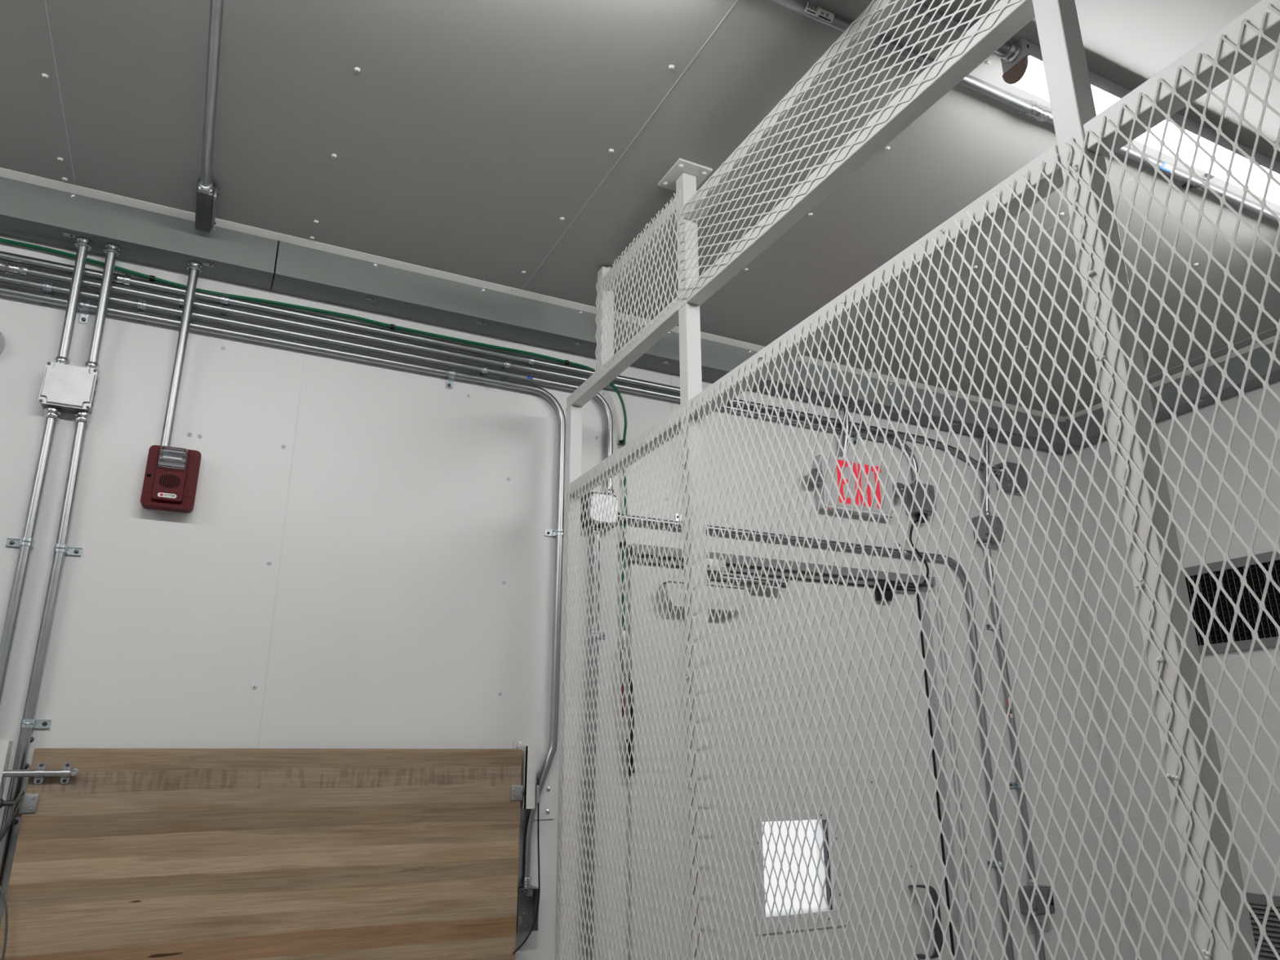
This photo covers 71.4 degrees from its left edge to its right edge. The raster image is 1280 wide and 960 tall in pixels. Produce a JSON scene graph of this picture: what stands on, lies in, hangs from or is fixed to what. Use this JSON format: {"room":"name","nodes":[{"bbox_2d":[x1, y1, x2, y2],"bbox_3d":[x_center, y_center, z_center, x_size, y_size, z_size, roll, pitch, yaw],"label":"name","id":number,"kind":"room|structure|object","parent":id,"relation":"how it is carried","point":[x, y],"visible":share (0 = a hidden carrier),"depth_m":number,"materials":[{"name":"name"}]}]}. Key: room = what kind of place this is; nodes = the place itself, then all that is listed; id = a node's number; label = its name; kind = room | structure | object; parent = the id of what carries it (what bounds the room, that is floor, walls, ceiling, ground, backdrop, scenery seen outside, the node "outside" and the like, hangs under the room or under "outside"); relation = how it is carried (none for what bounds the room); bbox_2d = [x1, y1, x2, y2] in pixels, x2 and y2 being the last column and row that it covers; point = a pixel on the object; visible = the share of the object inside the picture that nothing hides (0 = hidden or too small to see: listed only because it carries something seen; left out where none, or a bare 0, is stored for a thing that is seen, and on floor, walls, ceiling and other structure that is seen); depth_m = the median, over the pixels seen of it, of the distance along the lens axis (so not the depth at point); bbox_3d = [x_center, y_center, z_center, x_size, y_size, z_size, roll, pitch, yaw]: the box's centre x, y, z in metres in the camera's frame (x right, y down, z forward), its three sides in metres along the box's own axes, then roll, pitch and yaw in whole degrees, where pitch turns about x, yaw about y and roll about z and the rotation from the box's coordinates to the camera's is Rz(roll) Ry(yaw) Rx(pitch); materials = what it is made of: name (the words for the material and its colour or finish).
{"room":"electrical room","nodes":[
{"label":"electrical room","id":0,"kind":"room"},
{"bbox_2d":[0,235,1130,959],"bbox_3d":[-0.917,0.792,2.293,6.460,2.976,0.064,8,-19,-25],"label":"wall","id":1,"kind":"structure","parent":0,"point":[363,557],"depth_m":2.53,"materials":[{"name":"paint"}]},
{"bbox_2d":[0,331,4,355],"bbox_3d":[-1.642,-0.349,2.210,0.104,0.104,0.050,8,-19,-25],"label":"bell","id":2,"kind":"object","parent":1,"relation":"attached to","point":[2,338],"visible":1,"depth_m":2.24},
{"bbox_2d":[0,731,37,837],"bbox_3d":[-1.426,0.673,1.968,0.112,0.228,0.102,8,-19,-25],"label":"wall bracket","id":3,"kind":"object","parent":1,"relation":"attached to","point":[8,740],"visible":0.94,"depth_m":2.01,"materials":[{"name":"metal"}]},
{"bbox_2d":[0,791,24,959],"bbox_3d":[-1.362,0.877,1.886,0.070,0.414,0.016,8,-19,-25],"label":"rope","id":4,"kind":"object","parent":3,"relation":"hanging from","point":[12,815],"visible":1,"depth_m":1.92,"materials":[{"name":"metal"}]},
{"bbox_2d":[5,537,35,547],"bbox_3d":[-1.489,0.149,2.140,0.059,0.020,0.034,8,-19,-25],"label":"strap","id":5,"kind":"object","parent":1,"relation":"attached to","point":[11,542],"visible":1,"depth_m":2.14,"materials":[{"name":"metal"}]},
{"bbox_2d":[0,407,61,703],"bbox_3d":[-1.476,0.491,2.037,0.037,1.402,0.037,8,-19,-25],"label":"conduit","id":6,"kind":"object","parent":1,"relation":"attached to","point":[51,415],"visible":1,"depth_m":2.14,"materials":[{"name":"metal"}]},
{"bbox_2d":[19,719,51,728],"bbox_3d":[-1.398,0.563,2.057,0.059,0.020,0.034,8,-19,-25],"label":"strap","id":7,"kind":"object","parent":1,"relation":"attached to","point":[38,723],"visible":1,"depth_m":2.06,"materials":[{"name":"metal"}]},
{"bbox_2d":[0,411,91,893],"bbox_3d":[-1.417,0.499,2.066,0.040,1.402,0.037,8,-19,-25],"label":"conduit","id":8,"kind":"object","parent":1,"relation":"attached to","point":[82,420],"visible":1,"depth_m":2.11,"materials":[{"name":"metal"}]},
{"bbox_2d":[41,281,53,306],"bbox_3d":[-1.540,-0.487,2.316,0.020,0.059,0.034,8,-19,-25],"label":"strap","id":9,"kind":"object","parent":1,"relation":"attached to","point":[47,286],"visible":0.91,"depth_m":2.31,"materials":[{"name":"metal"}]},
{"bbox_2d":[53,543,82,555],"bbox_3d":[-1.402,0.170,2.180,0.059,0.020,0.034,8,-19,-25],"label":"strap","id":10,"kind":"object","parent":1,"relation":"attached to","point":[74,551],"visible":1,"depth_m":2.19,"materials":[{"name":"metal"}]},
{"bbox_2d":[39,361,97,414],"bbox_3d":[-1.452,-0.232,2.267,0.111,0.112,0.060,8,-19,-25],"label":"junction box","id":11,"kind":"object","parent":1,"relation":"attached to","point":[68,388],"visible":0.99,"depth_m":2.24,"materials":[{"name":"metal"}]},
{"bbox_2d":[78,300,90,324],"bbox_3d":[-1.462,-0.445,2.344,0.020,0.059,0.034,8,-19,-25],"label":"strap","id":12,"kind":"object","parent":1,"relation":"attached to","point":[84,314],"visible":1,"depth_m":2.35,"materials":[{"name":"metal"}]},
{"bbox_2d":[0,176,278,290],"bbox_3d":[-1.867,-0.739,2.175,1.820,0.115,0.117,8,-19,-25],"label":"trough","id":13,"kind":"object","parent":1,"relation":"attached to","point":[31,212],"visible":0.77,"depth_m":2.38,"materials":[{"name":"grey paint"}]},
{"bbox_2d":[54,235,91,364],"bbox_3d":[-1.467,-0.460,2.305,0.037,0.359,0.073,8,-19,-25],"label":"conduit","id":14,"kind":"object","parent":13,"relation":"attached to","point":[83,245],"visible":0.89,"depth_m":2.30,"materials":[{"name":"metal"}]},
{"bbox_2d":[84,242,119,373],"bbox_3d":[-1.409,-0.451,2.333,0.038,0.359,0.073,8,-19,-25],"label":"conduit","id":15,"kind":"object","parent":13,"relation":"attached to","point":[111,249],"visible":0.85,"depth_m":2.33,"materials":[{"name":"metal"}]},
{"bbox_2d":[160,260,201,446],"bbox_3d":[-1.232,-0.342,2.391,0.036,0.534,0.069,8,-19,-25],"label":"conduit","id":16,"kind":"object","parent":13,"relation":"attached to","point":[194,267],"visible":0.97,"depth_m":2.38,"materials":[{"name":"metal"}]},
{"bbox_2d":[135,299,146,323],"bbox_3d":[-1.347,-0.459,2.408,0.020,0.059,0.034,8,-19,-25],"label":"strap","id":17,"kind":"object","parent":1,"relation":"attached to","point":[142,304],"visible":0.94,"depth_m":2.40,"materials":[{"name":"metal"}]},
{"bbox_2d":[149,275,155,281],"bbox_3d":[-1.341,-0.549,2.447,0.012,0.023,0.021,8,-19,-25],"label":"clip","id":18,"kind":"object","parent":1,"relation":"attached to","point":[151,277],"visible":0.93,"depth_m":2.44,"materials":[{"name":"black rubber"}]},
{"bbox_2d":[140,444,201,512],"bbox_3d":[-1.214,-0.005,2.308,0.122,0.164,0.082,8,-19,-25],"label":"fire alarm","id":19,"kind":"object","parent":1,"relation":"attached to","point":[171,478],"visible":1,"depth_m":2.29,"materials":[{"name":"red plastic"}]},
{"bbox_2d":[159,474,180,488],"bbox_3d":[-1.205,0.003,2.282,0.046,0.037,0.002,8,-19,-25],"label":"grille","id":20,"kind":"object","parent":19,"relation":"attached to","point":[166,481],"depth_m":2.28,"materials":[{"name":"red"}]},
{"bbox_2d":[177,296,185,318],"bbox_3d":[-1.262,-0.479,2.460,0.020,0.059,0.034,8,-19,-25],"label":"strap","id":21,"kind":"object","parent":1,"relation":"attached to","point":[182,299],"visible":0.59,"depth_m":2.45,"materials":[{"name":"metal"}]},
{"bbox_2d":[218,294,229,316],"bbox_3d":[-1.173,-0.494,2.512,0.020,0.059,0.034,8,-19,-25],"label":"strap","id":22,"kind":"object","parent":1,"relation":"attached to","point":[224,299],"visible":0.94,"depth_m":2.51,"materials":[{"name":"metal"}]},
{"bbox_2d":[0,748,523,959],"bbox_3d":[-0.858,1.011,2.170,1.161,0.683,0.086,8,-19,-25],"label":"wood panel","id":23,"kind":"object","parent":1,"relation":"attached to","point":[143,854],"visible":1,"depth_m":2.15,"materials":[{"name":"brown wood"}]},
{"bbox_2d":[2,762,78,783],"bbox_3d":[-1.338,0.649,1.972,0.165,0.045,0.027,8,-19,-25],"label":"bolt","id":24,"kind":"object","parent":23,"relation":"attached to","point":[40,772],"visible":1,"depth_m":1.98,"materials":[{"name":"metal"}]},
{"bbox_2d":[0,285,565,888],"bbox_3d":[-1.449,0.244,2.130,2.708,1.493,0.037,8,-19,-25],"label":"conduit","id":25,"kind":"object","parent":1,"relation":"attached to","point":[525,880],"visible":0.94,"depth_m":2.61,"materials":[{"name":"metal"}]},
{"bbox_2d":[0,273,613,494],"bbox_3d":[-1.373,-0.308,2.345,2.883,0.377,0.037,8,-19,-25],"label":"conduit","id":26,"kind":"object","parent":1,"relation":"attached to","point":[5,279],"visible":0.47,"depth_m":2.61,"materials":[{"name":"metal"}]},
{"bbox_2d":[527,376,544,381],"bbox_3d":[-0.337,-0.327,2.884,0.057,0.006,0.001,8,-19,-25],"label":"sticker","id":27,"kind":"object","parent":26,"relation":"attached to","point":[528,377],"visible":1,"depth_m":2.88,"materials":[{"name":"blue"}]},
{"bbox_2d":[0,237,626,647],"bbox_3d":[-1.346,-0.127,2.291,2.932,0.961,0.038,8,-19,-25],"label":"cable","id":28,"kind":"object","parent":1,"relation":"attached to","point":[3,240],"visible":0.81,"depth_m":2.69,"materials":[{"name":"metal"}]},
{"bbox_2d":[619,646,631,776],"bbox_3d":[-0.043,0.703,2.720,0.043,0.384,0.019,8,-19,-25],"label":"lead","id":29,"kind":"object","parent":28,"relation":"hanging from","point":[622,663],"visible":0.48,"depth_m":2.71,"materials":[{"name":"rubber"}]},
{"bbox_2d":[628,658,634,773],"bbox_3d":[-0.026,0.718,2.723,0.019,0.337,0.013,8,-19,-25],"label":"lead","id":30,"kind":"object","parent":28,"relation":"hanging from","point":[629,673],"visible":0.56,"depth_m":2.72,"materials":[{"name":"rubber"}]},
{"bbox_2d":[390,324,395,329],"bbox_3d":[-0.759,-0.465,2.728,0.012,0.023,0.021,8,-19,-25],"label":"clip","id":31,"kind":"object","parent":1,"relation":"attached to","point":[393,326],"visible":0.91,"depth_m":2.72,"materials":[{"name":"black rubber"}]},
{"bbox_2d":[445,368,455,389],"bbox_3d":[-0.587,-0.317,2.764,0.020,0.059,0.034,8,-19,-25],"label":"strap","id":32,"kind":"object","parent":1,"relation":"attached to","point":[449,382],"visible":0.98,"depth_m":2.77,"materials":[{"name":"metal"}]},
{"bbox_2d":[0,260,919,483],"bbox_3d":[-0.772,-0.341,2.673,4.231,0.201,0.037,8,-19,-25],"label":"conduit","id":33,"kind":"object","parent":1,"relation":"attached to","point":[6,267],"visible":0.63,"depth_m":2.67,"materials":[{"name":"metal"}]},
{"bbox_2d":[478,364,487,385],"bbox_3d":[-0.496,-0.335,2.818,0.020,0.059,0.034,8,-19,-25],"label":"strap","id":34,"kind":"object","parent":1,"relation":"attached to","point":[484,369],"visible":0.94,"depth_m":2.81,"materials":[{"name":"metal"}]},
{"bbox_2d":[0,250,1002,475],"bbox_3d":[-0.566,-0.382,2.790,4.688,0.114,0.041,8,-19,-25],"label":"conduit","id":35,"kind":"object","parent":1,"relation":"attached to","point":[126,280],"visible":0.75,"depth_m":2.70,"materials":[{"name":"metal"}]},
{"bbox_2d":[501,360,510,379],"bbox_3d":[-0.430,-0.357,2.860,0.020,0.059,0.034,8,-19,-25],"label":"strap","id":36,"kind":"object","parent":1,"relation":"attached to","point":[507,363],"visible":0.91,"depth_m":2.85,"materials":[{"name":"metal"}]},
{"bbox_2d":[515,886,538,932],"bbox_3d":[-0.312,1.171,2.433,0.059,0.106,0.044,8,-19,-25],"label":"box","id":37,"kind":"object","parent":1,"relation":"attached to","point":[527,898],"visible":0.85,"depth_m":2.44,"materials":[{"name":"metal"}]},
{"bbox_2d":[524,355,534,375],"bbox_3d":[-0.358,-0.375,2.904,0.020,0.059,0.034,8,-19,-25],"label":"strap","id":38,"kind":"object","parent":1,"relation":"attached to","point":[531,360],"visible":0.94,"depth_m":2.90,"materials":[{"name":"metal"}]},
{"bbox_2d":[0,167,1067,422],"bbox_3d":[-0.904,-0.672,2.583,6.230,0.010,0.026,8,-19,-25],"label":"trim","id":39,"kind":"structure","parent":1,"relation":"attached to","point":[6,173],"depth_m":2.66,"materials":[{"name":"white"}]},
{"bbox_2d":[513,738,557,819],"bbox_3d":[-0.286,0.846,2.523,0.137,0.220,0.088,8,-19,-25],"label":"wall bracket","id":40,"kind":"object","parent":1,"relation":"attached to","point":[534,750],"visible":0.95,"depth_m":2.55,"materials":[{"name":"metal"}]},
{"bbox_2d":[512,777,540,954],"bbox_3d":[-0.300,1.034,2.403,0.070,0.437,0.015,6,-19,-20],"label":"cable","id":41,"kind":"object","parent":40,"relation":"hanging from","point":[538,784],"visible":1,"depth_m":2.41,"materials":[{"name":"black rubber"}]},
{"bbox_2d":[271,240,800,397],"bbox_3d":[-0.240,-0.501,2.958,1.814,0.115,0.117,8,-19,-25],"label":"trough","id":42,"kind":"object","parent":1,"relation":"attached to","point":[300,271],"visible":0.88,"depth_m":2.77,"materials":[{"name":"grey paint"}]},
{"bbox_2d":[544,528,564,536],"bbox_3d":[-0.263,0.164,2.783,0.059,0.020,0.034,8,-19,-25],"label":"strap","id":43,"kind":"object","parent":1,"relation":"attached to","point":[557,531],"visible":0.91,"depth_m":2.78,"materials":[{"name":"metal"}]},
{"bbox_2d":[585,526,602,959],"bbox_3d":[-0.137,0.943,2.601,0.039,1.664,0.037,8,-19,-25],"label":"conduit","id":44,"kind":"object","parent":1,"relation":"attached to","point":[595,527],"visible":0.52,"depth_m":2.63,"materials":[{"name":"metal"}]},
{"bbox_2d":[589,630,606,638],"bbox_3d":[-0.126,0.477,2.756,0.059,0.020,0.034,8,-19,-25],"label":"strap","id":45,"kind":"object","parent":1,"relation":"attached to","point":[594,631],"visible":0.5,"depth_m":2.75,"materials":[{"name":"metal"}]},
{"bbox_2d":[580,491,618,530],"bbox_3d":[-0.128,0.099,2.855,0.112,0.108,0.070,8,-19,-25],"label":"box","id":46,"kind":"object","parent":1,"relation":"attached to","point":[592,492],"visible":0.51,"depth_m":2.83,"materials":[{"name":"metal"}]},
{"bbox_2d":[626,543,935,592],"bbox_3d":[0.545,0.323,3.156,1.297,0.059,0.042,8,-19,-25],"label":"trim","id":47,"kind":"structure","parent":1,"relation":"attached to","point":[892,576],"depth_m":3.13,"materials":[{"name":"grey"}]},
{"bbox_2d":[628,563,954,959],"bbox_3d":[0.519,1.358,2.822,1.220,2.160,0.082,7,-19,-23],"label":"door","id":48,"kind":"structure","parent":1,"relation":"in","point":[907,608],"depth_m":2.95,"materials":[{"name":"white paint"}]},
{"bbox_2d":[658,558,787,613],"bbox_3d":[0.288,0.355,2.978,0.479,0.175,0.060,8,-19,-25],"label":"door closer","id":49,"kind":"object","parent":48,"relation":"attached to","point":[721,564],"depth_m":2.94,"materials":[{"name":"silver metal"}]},
{"bbox_2d":[875,581,895,601],"bbox_3d":[0.909,0.413,3.303,0.078,0.068,0.034,8,-19,-25],"label":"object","id":50,"kind":"structure","parent":48,"relation":"attached to","point":[888,593],"depth_m":3.29,"materials":[{"name":"plastic"}]},
{"bbox_2d":[630,560,982,959],"bbox_3d":[0.580,1.357,2.845,1.362,2.215,0.042,8,-19,-25],"label":"door frame","id":51,"kind":"structure","parent":1,"relation":"attached to","point":[966,873],"depth_m":3.21,"materials":[{"name":"white paint"}]},
{"bbox_2d":[618,511,1014,959],"bbox_3d":[0.614,1.073,2.956,1.568,1.824,0.036,8,-19,-25],"label":"conduit","id":52,"kind":"object","parent":1,"relation":"attached to","point":[1010,953],"visible":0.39,"depth_m":3.27,"materials":[{"name":"metal"}]},
{"bbox_2d":[675,513,682,529],"bbox_3d":[0.136,0.139,3.001,0.020,0.059,0.034,8,-19,-25],"label":"strap","id":53,"kind":"object","parent":52,"relation":"on","point":[677,515],"visible":0.56,"depth_m":3.01,"materials":[{"name":"metal"}]},
{"bbox_2d":[897,542,906,556],"bbox_3d":[1.007,0.266,3.421,0.020,0.059,0.034,8,-19,-25],"label":"strap","id":54,"kind":"object","parent":52,"relation":"attached to","point":[899,544],"visible":0.57,"depth_m":3.41,"materials":[{"name":"metal"}]},
{"bbox_2d":[852,429,861,444],"bbox_3d":[0.847,-0.170,3.475,0.020,0.059,0.034,8,-19,-25],"label":"strap","id":55,"kind":"object","parent":1,"relation":"attached to","point":[854,438],"visible":0.44,"depth_m":3.48,"materials":[{"name":"metal"}]},
{"bbox_2d":[807,453,906,519],"bbox_3d":[0.820,0.025,3.377,0.462,0.210,0.074,8,-19,-25],"label":"exit sign","id":56,"kind":"object","parent":1,"relation":"attached to","point":[883,472],"visible":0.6,"depth_m":3.35,"materials":[{"name":"grey plastic"}]},
{"bbox_2d":[904,482,936,516],"bbox_3d":[1.107,0.078,3.518,0.110,0.119,0.063,8,-19,-25],"label":"junction box","id":57,"kind":"object","parent":1,"relation":"attached to","point":[927,508],"visible":0.77,"depth_m":3.49,"materials":[{"name":"metal"}]},
{"bbox_2d":[896,513,928,588],"bbox_3d":[1.040,0.266,3.406,0.217,0.312,0.045,13,-22,-35],"label":"cord","id":58,"kind":"object","parent":57,"relation":"hanging from","point":[917,516],"visible":0.73,"depth_m":3.41,"materials":[{"name":"black rubber"}]},
{"bbox_2d":[784,360,1084,454],"bbox_3d":[1.259,-0.281,3.680,1.534,0.115,0.117,8,-19,-25],"label":"trough","id":59,"kind":"object","parent":1,"relation":"attached to","point":[1047,428],"visible":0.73,"depth_m":3.60,"materials":[{"name":"grey paint"}]},
{"bbox_2d":[840,402,851,457],"bbox_3d":[0.790,-0.187,3.421,0.058,0.230,0.036,-16,-23,41],"label":"conduit","id":60,"kind":"object","parent":59,"relation":"attached to","point":[845,439],"visible":0.67,"depth_m":3.41,"materials":[{"name":"metal"}]},
{"bbox_2d":[982,431,991,515],"bbox_3d":[1.446,-0.022,3.718,0.076,0.375,0.037,-6,-18,18],"label":"conduit","id":61,"kind":"object","parent":59,"relation":"attached to","point":[986,447],"visible":0.56,"depth_m":3.71,"materials":[{"name":"metal"}]},
{"bbox_2d":[971,514,1004,545],"bbox_3d":[1.427,0.203,3.647,0.112,0.107,0.063,8,-19,-25],"label":"junction box","id":62,"kind":"object","parent":1,"relation":"attached to","point":[997,529],"visible":0.61,"depth_m":3.62,"materials":[{"name":"metal"}]},
{"bbox_2d":[986,623,1002,629],"bbox_3d":[1.408,0.581,3.533,0.059,0.020,0.034,8,-19,-25],"label":"strap","id":63,"kind":"object","parent":1,"relation":"attached to","point":[988,626],"visible":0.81,"depth_m":3.53,"materials":[{"name":"metal"}]},
{"bbox_2d":[986,860,1004,866],"bbox_3d":[1.287,1.384,3.214,0.059,0.020,0.034,8,-19,-25],"label":"strap","id":64,"kind":"object","parent":1,"relation":"attached to","point":[1001,864],"visible":0.75,"depth_m":3.21,"materials":[{"name":"metal"}]},
{"bbox_2d":[982,542,1039,886],"bbox_3d":[1.428,0.873,3.449,0.058,1.292,0.037,8,-19,-25],"label":"conduit","id":65,"kind":"object","parent":1,"relation":"attached to","point":[1024,809],"visible":0.56,"depth_m":3.42,"materials":[{"name":"metal"}]},
{"bbox_2d":[1006,697,1013,717],"bbox_3d":[1.425,0.877,3.432,0.020,0.075,0.001,8,-19,-25],"label":"sticker","id":66,"kind":"object","parent":65,"relation":"attached to","point":[1011,715],"visible":0.69,"depth_m":3.43,"materials":[{"name":"white"}]},
{"bbox_2d":[994,461,1027,493],"bbox_3d":[1.585,-0.011,3.798,0.127,0.114,0.063,8,-19,-25],"label":"junction box","id":67,"kind":"object","parent":1,"relation":"attached to","point":[1007,482],"visible":0.66,"depth_m":3.77,"materials":[{"name":"metal"}]},
{"bbox_2d":[1009,782,1021,787],"bbox_3d":[1.427,1.151,3.361,0.059,0.020,0.034,8,-19,-25],"label":"strap","id":68,"kind":"object","parent":1,"relation":"attached to","point":[1012,784],"visible":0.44,"depth_m":3.37,"materials":[{"name":"metal"}]},
{"bbox_2d":[1017,884,1054,915],"bbox_3d":[1.444,1.524,3.231,0.115,0.092,0.072,8,-19,-25],"label":"switch box","id":69,"kind":"object","parent":1,"relation":"attached to","point":[1038,908],"visible":0.73,"depth_m":3.21,"materials":[{"name":"metal"}]},
{"bbox_2d":[1031,915,1045,959],"bbox_3d":[1.439,1.862,3.141,0.036,0.620,0.037,8,-19,-25],"label":"conduit","id":70,"kind":"object","parent":1,"relation":"attached to","point":[1042,955],"visible":0.56,"depth_m":3.20,"materials":[{"name":"metal"}]},
{"bbox_2d":[1053,453,1142,959],"bbox_3d":[1.900,1.250,3.600,0.062,2.860,0.002,8,-19,-25],"label":"trim","id":71,"kind":"structure","parent":1,"relation":"attached to","point":[1106,764],"depth_m":3.68,"materials":[{"name":"white"}]},
{"bbox_2d":[0,0,1279,417],"bbox_3d":[0.043,-1.236,0.915,6.460,0.064,4.370,8,-19,-25],"label":"ceiling","id":72,"kind":"structure","parent":0,"point":[522,144],"depth_m":2.15,"materials":[{"name":"paint"}]},
{"bbox_2d":[197,0,223,194],"bbox_3d":[-0.830,-0.908,1.745,0.036,0.037,1.226,8,-19,-25],"label":"conduit","id":73,"kind":"object","parent":72,"relation":"attached to","point":[205,185],"visible":1,"depth_m":1.93,"materials":[{"name":"metal"}]},
{"bbox_2d":[195,178,217,232],"bbox_3d":[-1.141,-0.719,2.346,0.049,0.042,0.188,8,-19,-25],"label":"fitting","id":74,"kind":"object","parent":73,"relation":"attached to","point":[206,204],"visible":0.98,"depth_m":2.33,"materials":[{"name":"metal"}]},
{"bbox_2d":[906,0,1020,62],"bbox_3d":[0.478,-0.935,1.716,0.684,0.037,0.036,8,-19,-25],"label":"conduit","id":75,"kind":"object","parent":72,"relation":"attached to","point":[1010,51],"visible":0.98,"depth_m":1.78,"materials":[{"name":"metal"}]},
{"bbox_2d":[769,0,1279,222],"bbox_3d":[-0.132,-0.996,1.537,5.825,0.033,0.033,8,-19,-25],"label":"conduit","id":76,"kind":"object","parent":72,"relation":"attached to","point":[1029,108],"visible":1,"depth_m":1.99,"materials":[{"name":"metal"}]},
{"bbox_2d":[804,1,834,22],"bbox_3d":[0.354,-0.923,1.759,0.067,0.014,0.012,8,-19,-25],"label":"tag","id":77,"kind":"object","parent":76,"relation":"attached to","point":[821,13],"visible":1,"depth_m":1.76,"materials":[{"name":"white"}]},
{"bbox_2d":[817,14,831,21],"bbox_3d":[0.366,-0.915,1.765,0.030,0.001,0.003,8,-19,-25],"label":"print","id":78,"kind":"object","parent":77,"relation":"on","point":[825,17],"depth_m":1.76,"materials":[{"name":"black"}]},
{"bbox_2d":[1159,161,1173,173],"bbox_3d":[1.316,-0.780,2.225,0.050,0.012,0.010,8,-19,-25],"label":"tag","id":79,"kind":"object","parent":76,"relation":"attached to","point":[1164,166],"visible":0.83,"depth_m":2.22,"materials":[{"name":"white"}]},
{"bbox_2d":[1000,38,1049,101],"bbox_3d":[0.760,-0.835,1.836,0.133,0.140,0.068,8,-19,-25],"label":"ceiling light","id":80,"kind":"object","parent":72,"relation":"attached to","point":[1024,70],"depth_m":1.85,"materials":[{"name":"grey plastic"}]},
{"bbox_2d":[1088,70,1131,115],"bbox_3d":[1.013,-0.810,1.961,0.141,0.116,0.068,8,-19,-25],"label":"ceiling light","id":81,"kind":"object","parent":72,"relation":"attached to","point":[1105,92],"depth_m":1.94,"materials":[{"name":"grey plastic"}]},
{"bbox_2d":[1182,173,1215,191],"bbox_3d":[1.444,-0.764,2.297,0.025,0.029,0.076,8,-19,-25],"label":"clip","id":82,"kind":"object","parent":72,"relation":"attached to","point":[1201,188],"visible":0.48,"depth_m":2.29,"materials":[{"name":"metal"}]},
{"bbox_2d":[1134,112,1279,205],"bbox_3d":[1.306,-0.756,2.099,0.558,0.139,0.068,8,-19,-25],"label":"ceiling light","id":83,"kind":"object","parent":72,"relation":"attached to","point":[1258,180],"depth_m":2.11,"materials":[{"name":"grey plastic"}]},
{"bbox_2d":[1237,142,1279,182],"bbox_3d":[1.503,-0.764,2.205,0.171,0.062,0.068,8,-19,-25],"label":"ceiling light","id":84,"kind":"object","parent":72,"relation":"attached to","point":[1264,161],"depth_m":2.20,"materials":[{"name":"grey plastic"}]},
{"bbox_2d":[1064,380,1279,959],"bbox_3d":[2.909,0.628,1.835,0.060,2.976,4.250,8,-19,-25],"label":"wall","id":85,"kind":"structure","parent":0,"point":[1258,468],"depth_m":3.42,"materials":[{"name":"paint"}]},
{"bbox_2d":[1064,339,1279,447],"bbox_3d":[2.849,-0.762,2.179,0.114,0.114,4.135,8,-19,-25],"label":"trough","id":86,"kind":"object","parent":85,"relation":"attached to","point":[1260,358],"visible":0.63,"depth_m":3.42,"materials":[{"name":"grey paint"}]},
{"bbox_2d":[1065,335,1279,419],"bbox_3d":[2.796,-0.825,2.155,0.026,0.010,4.111,8,-19,-25],"label":"trim","id":87,"kind":"structure","parent":85,"relation":"attached to","point":[1271,340],"depth_m":3.40,"materials":[{"name":"white"}]},
{"bbox_2d":[1184,551,1279,654],"bbox_3d":[2.254,0.424,3.174,0.012,0.332,0.608,8,-19,-25],"label":"air vent","id":88,"kind":"object","parent":85,"relation":"in","point":[1268,633],"visible":0.62,"depth_m":3.28,"materials":[{"name":"metal"}]},
{"bbox_2d":[1246,892,1279,959],"bbox_3d":[2.258,1.558,2.816,0.016,0.398,0.608,8,-19,-25],"label":"louvres","id":89,"kind":"object","parent":85,"relation":"attached to","point":[1258,903],"visible":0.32,"depth_m":3.05,"materials":[{"name":"grey paint"}]},
{"bbox_3d":[0.058,1.657,0.003,6.460,0.060,4.370,8,-19,-25],"label":"floor","id":90,"kind":"structure","parent":0,"visible":0},
{"bbox_2d":[554,0,1279,959],"bbox_3d":[0.442,0.449,1.227,0.096,2.976,2.910,8,-19,-25],"label":"cage","id":91,"kind":"object","parent":90,"relation":"on","point":[1215,888],"visible":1,"depth_m":1.35,"materials":[{"name":"white"}]},
{"bbox_2d":[1074,164,1078,171],"bbox_3d":[0.573,-0.410,1.171,0.003,0.011,0.007,8,-19,-25],"label":"bolt","id":92,"kind":"object","parent":91,"relation":"attached to","point":[1076,166],"depth_m":1.17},
{"bbox_2d":[1088,270,1094,275],"bbox_3d":[0.572,-0.263,1.129,0.003,0.006,0.008,8,-19,-25],"label":"bolt","id":93,"kind":"object","parent":91,"relation":"attached to","point":[1091,273],"depth_m":1.13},
{"bbox_2d":[1095,355,1105,361],"bbox_3d":[0.569,-0.150,1.101,0.003,0.009,0.013,8,-19,-25],"label":"bolt","id":94,"kind":"object","parent":91,"relation":"attached to","point":[1098,357],"depth_m":1.10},
{"bbox_2d":[1134,577,1145,588],"bbox_3d":[0.570,0.118,1.016,0.003,0.012,0.012,8,-19,-25],"label":"bolt","id":95,"kind":"object","parent":91,"relation":"attached to","point":[1140,583],"depth_m":1.02,"materials":[{"name":"metal"}]},
{"bbox_2d":[1155,655,1164,662],"bbox_3d":[0.574,0.198,0.983,0.003,0.008,0.010,8,-19,-25],"label":"bolt","id":96,"kind":"object","parent":91,"relation":"attached to","point":[1159,659],"depth_m":0.98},
{"bbox_2d":[1165,773,1180,780],"bbox_3d":[0.571,0.318,0.954,0.003,0.008,0.015,8,-19,-25],"label":"bolt","id":97,"kind":"object","parent":91,"relation":"attached to","point":[1169,776],"depth_m":0.95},
{"bbox_2d":[1201,948,1211,959],"bbox_3d":[0.573,0.480,0.900,0.003,0.011,0.010,8,-19,-25],"label":"bolt","id":98,"kind":"object","parent":91,"relation":"attached to","point":[1206,953],"depth_m":0.90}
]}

